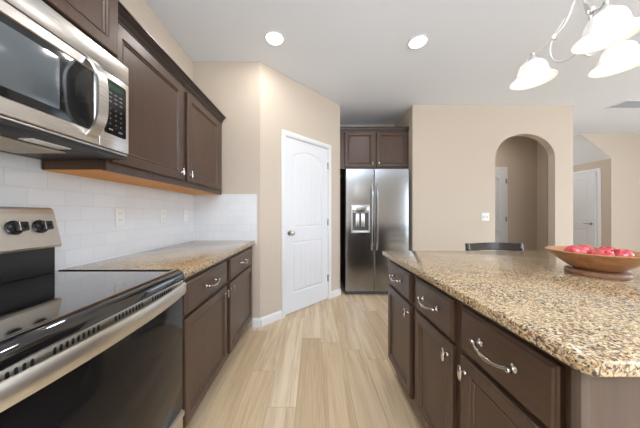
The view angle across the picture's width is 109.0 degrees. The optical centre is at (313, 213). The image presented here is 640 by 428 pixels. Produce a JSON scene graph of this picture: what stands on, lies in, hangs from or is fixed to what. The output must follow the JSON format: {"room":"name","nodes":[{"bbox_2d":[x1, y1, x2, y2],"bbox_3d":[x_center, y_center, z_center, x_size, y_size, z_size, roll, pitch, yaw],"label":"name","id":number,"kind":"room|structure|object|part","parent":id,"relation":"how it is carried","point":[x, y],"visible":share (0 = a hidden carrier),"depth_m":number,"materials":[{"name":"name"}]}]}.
{"room":"kitchen","nodes":[
{"label":"kitchen","id":0,"kind":"room"},
{"bbox_2d":[41,0,192,168],"bbox_3d":[-1.339,-0.210,-0.395,0.120,2.800,5.810,0,0,0],"label":"wall","id":1,"kind":"structure","parent":0,"point":[139,9],"depth_m":1.89,"materials":[{"name":"beige paint"}]},
{"bbox_2d":[42,0,117,57],"bbox_3d":[-1.072,-0.980,0.682,0.396,0.569,0.760,0,0,0],"label":"upper cabinet","id":2,"kind":"object","parent":1,"relation":"attached to","point":[97,19],"visible":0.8,"depth_m":0.95,"materials":[{"name":"brown wood"}]},
{"bbox_2d":[0,0,127,159],"bbox_3d":[-1.040,-0.461,0.682,0.457,0.434,0.760,0,0,0],"label":"microwave","id":3,"kind":"object","parent":2,"relation":"attached to","point":[63,96],"visible":1,"depth_m":0.78,"materials":[{"name":"grey metal"}]},
{"bbox_3d":[-0.875,-0.442,0.621,0.019,0.230,0.550,0,0,0],"label":"door glass","id":4,"kind":"part","parent":3,"relation":"part of","materials":[{"name":"black glass"}]},
{"bbox_3d":[-0.875,-0.435,0.608,0.025,0.319,0.611,0,0,0],"label":"door","id":5,"kind":"part","parent":3,"relation":"part of","materials":[{"name":"silver metal"}]},
{"bbox_3d":[-1.066,-0.258,0.682,0.392,0.014,0.752,0,0,0],"label":"plate","id":6,"kind":"part","parent":3,"relation":"part of","materials":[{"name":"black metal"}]},
{"bbox_3d":[-0.874,-0.269,0.682,0.016,0.008,0.756,0,0,0],"label":"trim","id":7,"kind":"part","parent":3,"relation":"part of","materials":[{"name":"silver metal"}]},
{"bbox_3d":[-0.875,-0.638,0.682,0.025,0.080,0.760,0,0,0],"label":"vent panel","id":8,"kind":"part","parent":3,"relation":"part of","materials":[{"name":"silver metal"}]},
{"bbox_3d":[-0.838,-0.450,0.882,0.051,0.304,0.040,0,0,0],"label":"handle","id":9,"kind":"part","parent":3,"relation":"part of","materials":[{"name":"silver metal"}]},
{"bbox_3d":[-0.875,-0.435,0.989,0.025,0.319,0.146,0,0,0],"label":"control panel","id":10,"kind":"part","parent":3,"relation":"part of","materials":[{"name":"silver metal"}]},
{"bbox_3d":[-0.861,-0.453,0.990,0.002,0.229,0.107,0,0,0],"label":"panel glass","id":11,"kind":"part","parent":3,"relation":"part of","materials":[{"name":"black glass"}]},
{"bbox_2d":[0,152,192,270],"bbox_3d":[-1.275,0.022,1.055,0.008,0.585,2.710,0,0,0],"label":"backsplash","id":12,"kind":"structure","parent":1,"relation":"attached to","point":[83,208],"depth_m":1.32,"materials":[{"name":"white tile"}]},
{"bbox_2d":[42,0,188,185],"bbox_3d":[-1.097,-0.609,1.377,0.346,0.810,0.622,0,0,0],"label":"upper cabinet","id":13,"kind":"object","parent":1,"relation":"attached to","point":[154,157],"visible":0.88,"depth_m":1.31,"materials":[{"name":"brown wood"}]},
{"bbox_3d":[-0.961,-0.584,1.373,0.020,0.676,0.582,0,0,0],"label":"door","id":14,"kind":"part","parent":13,"relation":"part of","materials":[{"name":"brown wood"}]},
{"bbox_3d":[-0.959,-0.983,1.377,0.066,0.062,0.622,0,0,0],"label":"crown","id":15,"kind":"part","parent":13,"relation":"part of","materials":[{"name":"brown wood"}]},
{"bbox_2d":[115,208,124,225],"bbox_3d":[-1.267,0.018,1.490,0.008,0.118,0.072,0,0,0],"label":"wall outlet","id":16,"kind":"object","parent":1,"relation":"attached to","point":[119,212],"visible":1,"depth_m":1.48,"materials":[{"name":"white plastic"}]},
{"bbox_2d":[160,209,165,222],"bbox_3d":[-1.267,0.018,1.915,0.008,0.118,0.072,0,0,0],"label":"wall outlet","id":17,"kind":"object","parent":1,"relation":"attached to","point":[162,211],"visible":1,"depth_m":1.91,"materials":[{"name":"white plastic"}]},
{"bbox_2d":[143,78,225,194],"bbox_3d":[-1.097,-0.609,2.045,0.346,0.810,0.710,0,0,0],"label":"upper cabinet","id":18,"kind":"object","parent":1,"relation":"attached to","point":[202,120],"visible":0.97,"depth_m":1.95,"materials":[{"name":"brown wood"}]},
{"bbox_3d":[-0.961,-0.584,2.011,0.020,0.676,0.578,0,0,0],"label":"door","id":19,"kind":"part","parent":18,"relation":"part of","materials":[{"name":"brown wood"}]},
{"bbox_3d":[-0.959,-0.983,2.045,0.066,0.062,0.710,0,0,0],"label":"crown","id":20,"kind":"part","parent":18,"relation":"part of","materials":[{"name":"brown wood"}]},
{"bbox_2d":[183,210,187,221],"bbox_3d":[-1.267,0.018,2.250,0.008,0.118,0.072,0,0,0],"label":"wall outlet","id":21,"kind":"object","parent":1,"relation":"attached to","point":[185,212],"visible":1,"depth_m":2.24,"materials":[{"name":"white plastic"}]},
{"bbox_2d":[193,62,259,326],"bbox_3d":[-0.923,-0.210,2.460,0.711,2.800,0.100,0,0,0],"label":"wall","id":22,"kind":"structure","parent":0,"point":[233,88],"depth_m":2.41,"materials":[{"name":"beige paint"}]},
{"bbox_2d":[193,194,256,243],"bbox_3d":[-0.937,0.053,2.406,0.668,0.524,0.008,0,0,0],"label":"backsplash","id":23,"kind":"structure","parent":22,"relation":"attached to","point":[224,216],"depth_m":2.40,"materials":[{"name":"white tile"}]},
{"bbox_2d":[252,318,260,326],"bbox_3d":[-0.605,1.144,2.402,0.085,0.092,0.016,0,0,0],"label":"baseboard","id":24,"kind":"structure","parent":22,"relation":"attached to","point":[256,322],"depth_m":2.39,"materials":[{"name":"white paint"}]},
{"bbox_2d":[260,62,339,317],"bbox_3d":[-0.127,-0.210,2.930,0.100,2.800,1.360,0,0,45],"label":"wall","id":25,"kind":"structure","parent":0,"point":[286,104],"depth_m":2.58,"materials":[{"name":"beige paint"}]},
{"bbox_2d":[261,288,340,326],"bbox_3d":[-0.084,1.144,2.891,0.016,0.092,1.356,0,0,45],"label":"baseboard","id":26,"kind":"structure","parent":25,"relation":"attached to","point":[273,317],"depth_m":2.53,"materials":[{"name":"white paint"}]},
{"bbox_2d":[281,129,331,317],"bbox_3d":[-0.080,0.111,2.927,0.167,2.159,0.878,0,0,45],"label":"door","id":27,"kind":"structure","parent":25,"relation":"in","point":[305,162],"depth_m":2.86,"materials":[{"name":"white paint"}]},
{"bbox_3d":[-0.264,0.225,2.673,0.073,0.066,0.066,0,0,45],"label":"handle","id":28,"kind":"part","parent":27,"relation":"part of","materials":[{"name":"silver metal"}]},
{"bbox_2d":[186,280,424,427],"bbox_3d":[3.125,1.220,1.650,9.150,0.060,10.100,0,0,0],"label":"floor","id":29,"kind":"structure","parent":0,"point":[326,363],"depth_m":1.67,"materials":[{"name":"beige wood"}]},
{"bbox_2d":[0,207,185,427],"bbox_3d":[-0.918,0.580,0.707,0.687,1.220,0.759,0,0,0],"label":"range","id":30,"kind":"object","parent":29,"relation":"on","point":[79,348],"visible":1,"depth_m":0.74,"materials":[{"name":"grey metal"}]},
{"bbox_3d":[-1.183,0.054,0.906,0.032,0.057,0.058,0,0,0],"label":"control knob","id":31,"kind":"part","parent":30,"relation":"part of","materials":[{"name":"black plastic"}]},
{"bbox_3d":[-1.183,0.054,0.992,0.032,0.057,0.058,0,0,0],"label":"control knob","id":32,"kind":"part","parent":30,"relation":"part of","materials":[{"name":"black plastic"}]},
{"bbox_3d":[-0.641,0.333,0.707,0.038,0.042,0.755,0,0,0],"label":"vent trim","id":33,"kind":"part","parent":30,"relation":"part of","materials":[{"name":"silver metal"}]},
{"bbox_3d":[-0.641,0.637,0.707,0.037,0.562,0.755,0,0,0],"label":"oven door","id":34,"kind":"part","parent":30,"relation":"part of","materials":[{"name":"black glass"}]},
{"bbox_2d":[0,269,183,371],"bbox_3d":[-0.916,0.287,0.707,0.597,0.048,0.759,0,0,0],"label":"cooktop","id":35,"kind":"object","parent":30,"relation":"in","point":[42,311],"depth_m":0.71,"materials":[{"name":"black glass"}]},
{"bbox_3d":[-0.602,0.349,0.707,0.053,0.055,0.751,0,0,0],"label":"handle","id":36,"kind":"part","parent":30,"relation":"part of","materials":[{"name":"silver metal"}]},
{"bbox_3d":[-0.640,1.030,0.707,0.039,0.211,0.755,0,0,0],"label":"drawer","id":37,"kind":"part","parent":30,"relation":"part of","materials":[{"name":"silver metal"}]},
{"bbox_2d":[182,258,229,427],"bbox_3d":[-0.928,0.753,1.390,0.678,0.874,0.596,0,0,0],"label":"base cabinet","id":38,"kind":"object","parent":29,"relation":"on","point":[205,297],"visible":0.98,"depth_m":1.31,"materials":[{"name":"brown wood"}]},
{"bbox_3d":[-0.641,0.423,1.391,0.020,0.162,0.538,0,0,0],"label":"drawer","id":39,"kind":"part","parent":38,"relation":"part of","materials":[{"name":"brown wood"}]},
{"bbox_3d":[-0.610,0.423,1.391,0.042,0.032,0.157,0,0,0],"label":"drawer pull","id":40,"kind":"part","parent":38,"relation":"part of","materials":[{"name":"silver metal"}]},
{"bbox_2d":[226,245,251,357],"bbox_3d":[-0.928,0.753,2.045,0.678,0.874,0.710,0,0,0],"label":"base cabinet","id":41,"kind":"object","parent":29,"relation":"on","point":[239,264],"visible":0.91,"depth_m":1.93,"materials":[{"name":"brown wood"}]},
{"bbox_2d":[57,240,254,278],"bbox_3d":[-0.946,0.296,1.746,0.648,0.036,1.311,0,0,0],"label":"countertop","id":42,"kind":"structure","parent":41,"relation":"on","point":[191,257],"depth_m":1.46,"materials":[{"name":"beige stone"}]},
{"bbox_3d":[-0.641,0.423,2.021,0.020,0.162,0.609,0,0,0],"label":"drawer","id":43,"kind":"part","parent":41,"relation":"part of","materials":[{"name":"brown wood"}]},
{"bbox_2d":[340,168,408,293],"bbox_3d":[0.930,0.257,3.679,0.928,1.866,0.801,0,0,0],"label":"refrigerator","id":44,"kind":"object","parent":29,"relation":"on","point":[374,203],"visible":0.91,"depth_m":3.34,"materials":[{"name":"grey metal"}]},
{"bbox_3d":[0.673,0.235,3.369,0.415,1.786,0.062,0,0,0],"label":"door","id":45,"kind":"part","parent":44,"relation":"part of","materials":[{"name":"silver metal"}]},
{"bbox_3d":[0.849,0.040,3.312,0.024,0.980,0.067,0,0,0],"label":"handle","id":46,"kind":"part","parent":44,"relation":"part of","materials":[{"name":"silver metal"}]},
{"bbox_3d":[0.919,0.040,3.312,0.024,0.980,0.067,0,0,0],"label":"handle","id":47,"kind":"part","parent":44,"relation":"part of","materials":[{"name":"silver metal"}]},
{"bbox_3d":[1.141,0.235,3.369,0.507,1.786,0.062,0,0,0],"label":"door","id":48,"kind":"part","parent":44,"relation":"part of","materials":[{"name":"silver metal"}]},
{"bbox_2d":[388,259,415,406],"bbox_3d":[0.833,0.753,1.486,0.663,0.874,0.444,0,0,0],"label":"base cabinet","id":49,"kind":"object","parent":29,"relation":"on","point":[402,282],"visible":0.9,"depth_m":1.41,"materials":[{"name":"brown wood"}]},
{"bbox_3d":[0.523,0.423,1.489,0.042,0.032,0.157,0,0,0],"label":"drawer pull","id":50,"kind":"part","parent":49,"relation":"part of","materials":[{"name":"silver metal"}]},
{"bbox_3d":[0.554,0.423,1.489,0.020,0.162,0.386,0,0,0],"label":"drawer","id":51,"kind":"part","parent":49,"relation":"part of","materials":[{"name":"brown wood"}]},
{"bbox_3d":[0.554,0.787,1.489,0.020,0.530,0.386,0,0,0],"label":"door","id":52,"kind":"part","parent":49,"relation":"part of","materials":[{"name":"brown wood"}]},
{"bbox_2d":[415,275,461,427],"bbox_3d":[0.833,0.753,1.069,0.663,0.874,0.387,0,0,0],"label":"base cabinet","id":53,"kind":"object","parent":29,"relation":"on","point":[438,315],"visible":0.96,"depth_m":1.02,"materials":[{"name":"brown wood"}]},
{"bbox_3d":[0.523,0.423,1.067,0.042,0.032,0.157,0,0,0],"label":"drawer pull","id":54,"kind":"part","parent":53,"relation":"part of","materials":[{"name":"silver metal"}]},
{"bbox_3d":[0.554,0.787,1.067,0.020,0.530,0.330,0,0,0],"label":"door","id":55,"kind":"part","parent":53,"relation":"part of","materials":[{"name":"brown wood"}]},
{"bbox_3d":[0.554,0.423,1.067,0.020,0.162,0.330,0,0,0],"label":"drawer","id":56,"kind":"part","parent":53,"relation":"part of","materials":[{"name":"brown wood"}]},
{"bbox_3d":[0.530,0.572,0.930,0.027,0.060,0.017,0,0,0],"label":"knob","id":57,"kind":"part","parent":53,"relation":"part of","materials":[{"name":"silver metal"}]},
{"bbox_2d":[465,242,523,250],"bbox_3d":[1.688,0.730,1.970,0.536,0.920,0.409,0,0,0],"label":"dining chair","id":58,"kind":"object","parent":29,"relation":"on","point":[486,245],"visible":0.2,"depth_m":2.14,"materials":[{"name":"black paint"}]},
{"bbox_3d":[1.440,0.731,2.116,0.041,0.918,0.085,0,0,0],"label":"post","id":59,"kind":"part","parent":58,"relation":"part of","materials":[{"name":"black paint"}]},
{"bbox_2d":[457,302,570,427],"bbox_3d":[0.833,0.753,0.675,0.663,0.874,0.395,0,0,0],"label":"base cabinet","id":60,"kind":"object","parent":29,"relation":"on","point":[507,381],"visible":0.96,"depth_m":0.65,"materials":[{"name":"brown wood"}]},
{"bbox_3d":[0.530,0.572,0.822,0.027,0.060,0.017,0,0,0],"label":"knob","id":61,"kind":"part","parent":60,"relation":"part of","materials":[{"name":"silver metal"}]},
{"bbox_3d":[0.523,0.423,0.681,0.042,0.032,0.157,0,0,0],"label":"drawer pull","id":62,"kind":"part","parent":60,"relation":"part of","materials":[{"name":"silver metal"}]},
{"bbox_3d":[0.554,0.787,0.681,0.020,0.530,0.338,0,0,0],"label":"door","id":63,"kind":"part","parent":60,"relation":"part of","materials":[{"name":"brown wood"}]},
{"bbox_2d":[382,251,639,376],"bbox_3d":[1.437,0.297,1.088,1.827,0.034,1.308,0,0,0],"label":"countertop","id":64,"kind":"structure","parent":60,"relation":"on","point":[591,325],"depth_m":0.75,"materials":[{"name":"beige stone"}]},
{"bbox_2d":[544,246,639,280],"bbox_3d":[1.305,0.225,1.055,0.336,0.110,0.336,0,0,0],"label":"fruit bowl","id":65,"kind":"object","parent":64,"relation":"on","point":[587,265],"visible":0.91,"depth_m":0.98,"materials":[{"name":"brown wood"}]},
{"bbox_2d":[563,245,586,253],"bbox_3d":[1.239,0.184,1.081,0.076,0.072,0.076,0,0,0],"label":"apple","id":66,"kind":"object","parent":65,"relation":"in","point":[571,248],"visible":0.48,"depth_m":1.06,"materials":[{"name":"red food"}]},
{"bbox_2d":[577,244,594,253],"bbox_3d":[1.318,0.185,1.116,0.078,0.073,0.076,0,0,0],"label":"apple","id":67,"kind":"object","parent":65,"relation":"in","point":[587,248],"visible":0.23,"depth_m":1.09,"materials":[{"name":"red food"}]},
{"bbox_2d":[590,249,614,255],"bbox_3d":[1.267,0.189,1.002,0.074,0.070,0.072,0,0,0],"label":"apple","id":68,"kind":"object","parent":65,"relation":"in","point":[596,251],"visible":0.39,"depth_m":0.99,"materials":[{"name":"red food"}]},
{"bbox_2d":[598,246,615,250],"bbox_3d":[1.379,0.186,1.068,0.074,0.072,0.076,0,0,0],"label":"apple","id":69,"kind":"object","parent":65,"relation":"in","point":[609,248],"visible":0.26,"depth_m":1.06,"materials":[{"name":"red food"}]},
{"bbox_2d":[611,249,634,256],"bbox_3d":[1.344,0.188,0.998,0.073,0.073,0.076,0,0,0],"label":"apple","id":70,"kind":"object","parent":65,"relation":"in","point":[618,252],"visible":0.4,"depth_m":0.98,"materials":[{"name":"red food"}]},
{"bbox_2d":[571,367,639,427],"bbox_3d":[1.028,0.752,1.080,0.983,0.875,1.256,0,0,0],"label":"end panel","id":71,"kind":"object","parent":29,"relation":"on","point":[596,402],"visible":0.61,"depth_m":0.46,"materials":[{"name":"brown wood"}]},
{"bbox_3d":[0.546,0.752,0.468,0.018,0.875,0.019,0,0,0],"label":"corner post","id":72,"kind":"part","parent":71,"relation":"part of","materials":[{"name":"brown wood"}]},
{"bbox_3d":[1.038,0.752,0.469,0.964,0.875,0.014,0,0,0],"label":"panel","id":73,"kind":"part","parent":71,"relation":"part of","materials":[{"name":"brown wood"}]},
{"bbox_2d":[340,125,393,279],"bbox_3d":[0.921,-0.210,4.180,1.271,2.800,0.100,0,0,0],"label":"wall","id":74,"kind":"structure","parent":0,"point":[340,125],"depth_m":4.13,"materials":[{"name":"beige paint"}]},
{"bbox_2d":[340,127,408,174],"bbox_3d":[0.921,-1.014,3.791,1.067,0.639,0.658,0,0,0],"label":"upper cabinet","id":75,"kind":"object","parent":74,"relation":"attached to","point":[360,147],"visible":0.96,"depth_m":3.50,"materials":[{"name":"brown wood"}]},
{"bbox_3d":[0.695,-0.989,3.499,0.450,0.534,0.020,0,0,0],"label":"door","id":76,"kind":"part","parent":75,"relation":"part of","materials":[{"name":"brown wood"}]},
{"bbox_3d":[0.921,-1.303,3.505,1.067,0.062,0.050,0,0,0],"label":"crown","id":77,"kind":"part","parent":75,"relation":"part of","materials":[{"name":"brown wood"}]},
{"bbox_3d":[1.198,-0.989,3.499,0.476,0.534,0.020,0,0,0],"label":"door","id":78,"kind":"part","parent":75,"relation":"part of","materials":[{"name":"brown wood"}]},
{"bbox_2d":[144,0,639,135],"bbox_3d":[3.125,-1.640,1.650,9.150,0.060,10.100,0,0,0],"label":"ceiling","id":79,"kind":"structure","parent":0,"point":[356,55],"depth_m":2.22,"materials":[{"name":"white paint"}]},
{"bbox_2d":[264,30,284,45],"bbox_3d":[-0.362,-1.607,2.090,0.184,0.006,0.184,0,0,0],"label":"recessed light","id":80,"kind":"object","parent":79,"relation":"in","point":[274,38],"visible":1,"depth_m":2.09,"materials":[{"name":"white paint"}]},
{"bbox_2d":[407,34,428,48],"bbox_3d":[0.973,-1.607,2.134,0.184,0.006,0.184,0,0,0],"label":"recessed light","id":81,"kind":"object","parent":79,"relation":"in","point":[418,41],"visible":1,"depth_m":2.12,"materials":[{"name":"white paint"}]},
{"bbox_2d":[510,0,639,89],"bbox_3d":[1.173,-1.121,0.954,0.431,0.975,0.429,0,0,0],"label":"chandelier","id":82,"kind":"object","parent":79,"relation":"hanging from","point":[611,27],"visible":1,"depth_m":0.93,"materials":[{"name":"white glass"}]},
{"bbox_3d":[1.040,-0.685,1.085,0.056,0.073,0.056,0,0,0],"label":"bulb","id":83,"kind":"part","parent":82,"relation":"part of","materials":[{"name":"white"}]},
{"bbox_2d":[526,52,538,61],"bbox_3d":[1.040,-0.743,1.085,0.050,0.051,0.049,0,0,0],"label":"socket","id":84,"kind":"object","parent":82,"relation":"attached to","point":[533,57],"depth_m":1.07,"materials":[{"name":"silver metal"}]},
{"bbox_3d":[1.040,-0.679,1.085,0.166,0.090,0.166,0,0,0],"label":"lamp shade","id":85,"kind":"part","parent":82,"relation":"part of","materials":[{"name":"white glass"}]},
{"bbox_3d":[1.079,-0.863,1.024,0.008,0.236,0.151,0,0,-33],"label":"arm","id":86,"kind":"part","parent":82,"relation":"part of","materials":[{"name":"silver metal"}]},
{"bbox_3d":[1.214,-0.863,0.969,0.189,0.235,0.008,0,0,-6],"label":"arm","id":87,"kind":"part","parent":82,"relation":"part of","materials":[{"name":"silver metal"}]},
{"bbox_3d":[1.085,-0.863,0.890,0.008,0.235,0.157,0,0,26],"label":"arm","id":88,"kind":"part","parent":82,"relation":"part of","materials":[{"name":"silver metal"}]},
{"bbox_3d":[1.052,-0.679,0.822,0.166,0.090,0.166,0,0,0],"label":"lamp shade","id":89,"kind":"part","parent":82,"relation":"part of","materials":[{"name":"white glass"}]},
{"bbox_3d":[1.052,-0.685,0.822,0.056,0.073,0.056,0,0,0],"label":"bulb","id":90,"kind":"part","parent":82,"relation":"part of","materials":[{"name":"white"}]},
{"bbox_2d":[598,0,615,12],"bbox_3d":[1.052,-0.743,0.822,0.050,0.051,0.049,0,0,0],"label":"socket","id":91,"kind":"object","parent":82,"relation":"attached to","point":[606,6],"depth_m":0.81,"materials":[{"name":"white glass"}]},
{"bbox_3d":[1.305,-0.679,0.978,0.166,0.090,0.166,0,0,0],"label":"lamp shade","id":92,"kind":"part","parent":82,"relation":"part of","materials":[{"name":"white glass"}]},
{"bbox_3d":[1.305,-0.685,0.978,0.056,0.073,0.056,0,0,0],"label":"bulb","id":93,"kind":"part","parent":82,"relation":"part of","materials":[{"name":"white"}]},
{"bbox_2d":[604,100,639,108],"bbox_3d":[4.720,-1.604,3.350,0.600,0.010,0.260,0,0,0],"label":"ceiling vent","id":94,"kind":"object","parent":79,"relation":"in","point":[628,104],"visible":1,"depth_m":3.36,"materials":[{"name":"white metal"}]},
{"bbox_2d":[394,108,409,250],"bbox_3d":[1.507,-0.210,3.800,0.100,2.800,0.660,0,0,0],"label":"wall","id":95,"kind":"structure","parent":0,"point":[404,121],"depth_m":3.52,"materials":[{"name":"beige paint"}]},
{"bbox_2d":[410,105,572,250],"bbox_3d":[2.643,-0.210,3.420,2.373,2.800,0.100,0,0,0],"label":"wall","id":96,"kind":"structure","parent":0,"point":[453,148],"depth_m":3.37,"materials":[{"name":"beige paint"}]},
{"bbox_2d":[481,213,488,220],"bbox_3d":[2.530,0.040,3.361,0.115,0.118,0.018,0,0,0],"label":"light switch","id":97,"kind":"object","parent":96,"relation":"attached to","point":[484,216],"visible":1,"depth_m":3.36,"materials":[{"name":"white plastic"}]},
{"bbox_2d":[495,136,536,250],"bbox_3d":[3.139,-0.210,4.750,3.163,2.800,0.100,0,0,0],"label":"wall","id":98,"kind":"structure","parent":0,"point":[517,153],"depth_m":4.70,"materials":[{"name":"beige paint"}]},
{"bbox_2d":[495,167,507,250],"bbox_3d":[3.540,0.113,4.701,0.888,2.154,0.194,0,0,0],"label":"door","id":99,"kind":"structure","parent":98,"relation":"in","point":[501,173],"depth_m":4.66,"materials":[{"name":"white paint"}]},
{"bbox_2d":[537,141,547,250],"bbox_3d":[4.494,-0.210,4.914,0.633,2.800,3.168,0,0,15],"label":"wall","id":100,"kind":"structure","parent":0,"point":[542,156],"depth_m":4.59,"materials":[{"name":"beige paint"}]},
{"bbox_2d":[573,160,604,245],"bbox_3d":[6.050,-0.210,5.600,0.100,2.800,1.800,0,0,0],"label":"wall","id":101,"kind":"structure","parent":0,"point":[597,164],"depth_m":4.76,"materials":[{"name":"beige paint"}]},
{"bbox_2d":[573,168,600,247],"bbox_3d":[6.001,0.113,5.205,0.194,2.154,0.878,0,0,0],"label":"door","id":102,"kind":"structure","parent":101,"relation":"in","point":[586,183],"depth_m":4.97,"materials":[{"name":"white paint"}]},
{"bbox_2d":[573,134,610,165],"bbox_3d":[5.690,-1.365,5.551,0.620,0.490,1.897,0,0,0],"label":"ceiling","id":103,"kind":"structure","parent":101,"relation":"attached to","point":[584,151],"depth_m":4.79,"materials":[{"name":"white paint"}]},
{"bbox_2d":[581,134,639,251],"bbox_3d":[6.490,-0.210,4.650,2.220,2.800,0.100,0,0,0],"label":"wall","id":104,"kind":"structure","parent":0,"point":[622,171],"depth_m":4.60,"materials":[{"name":"beige paint"}]}
]}

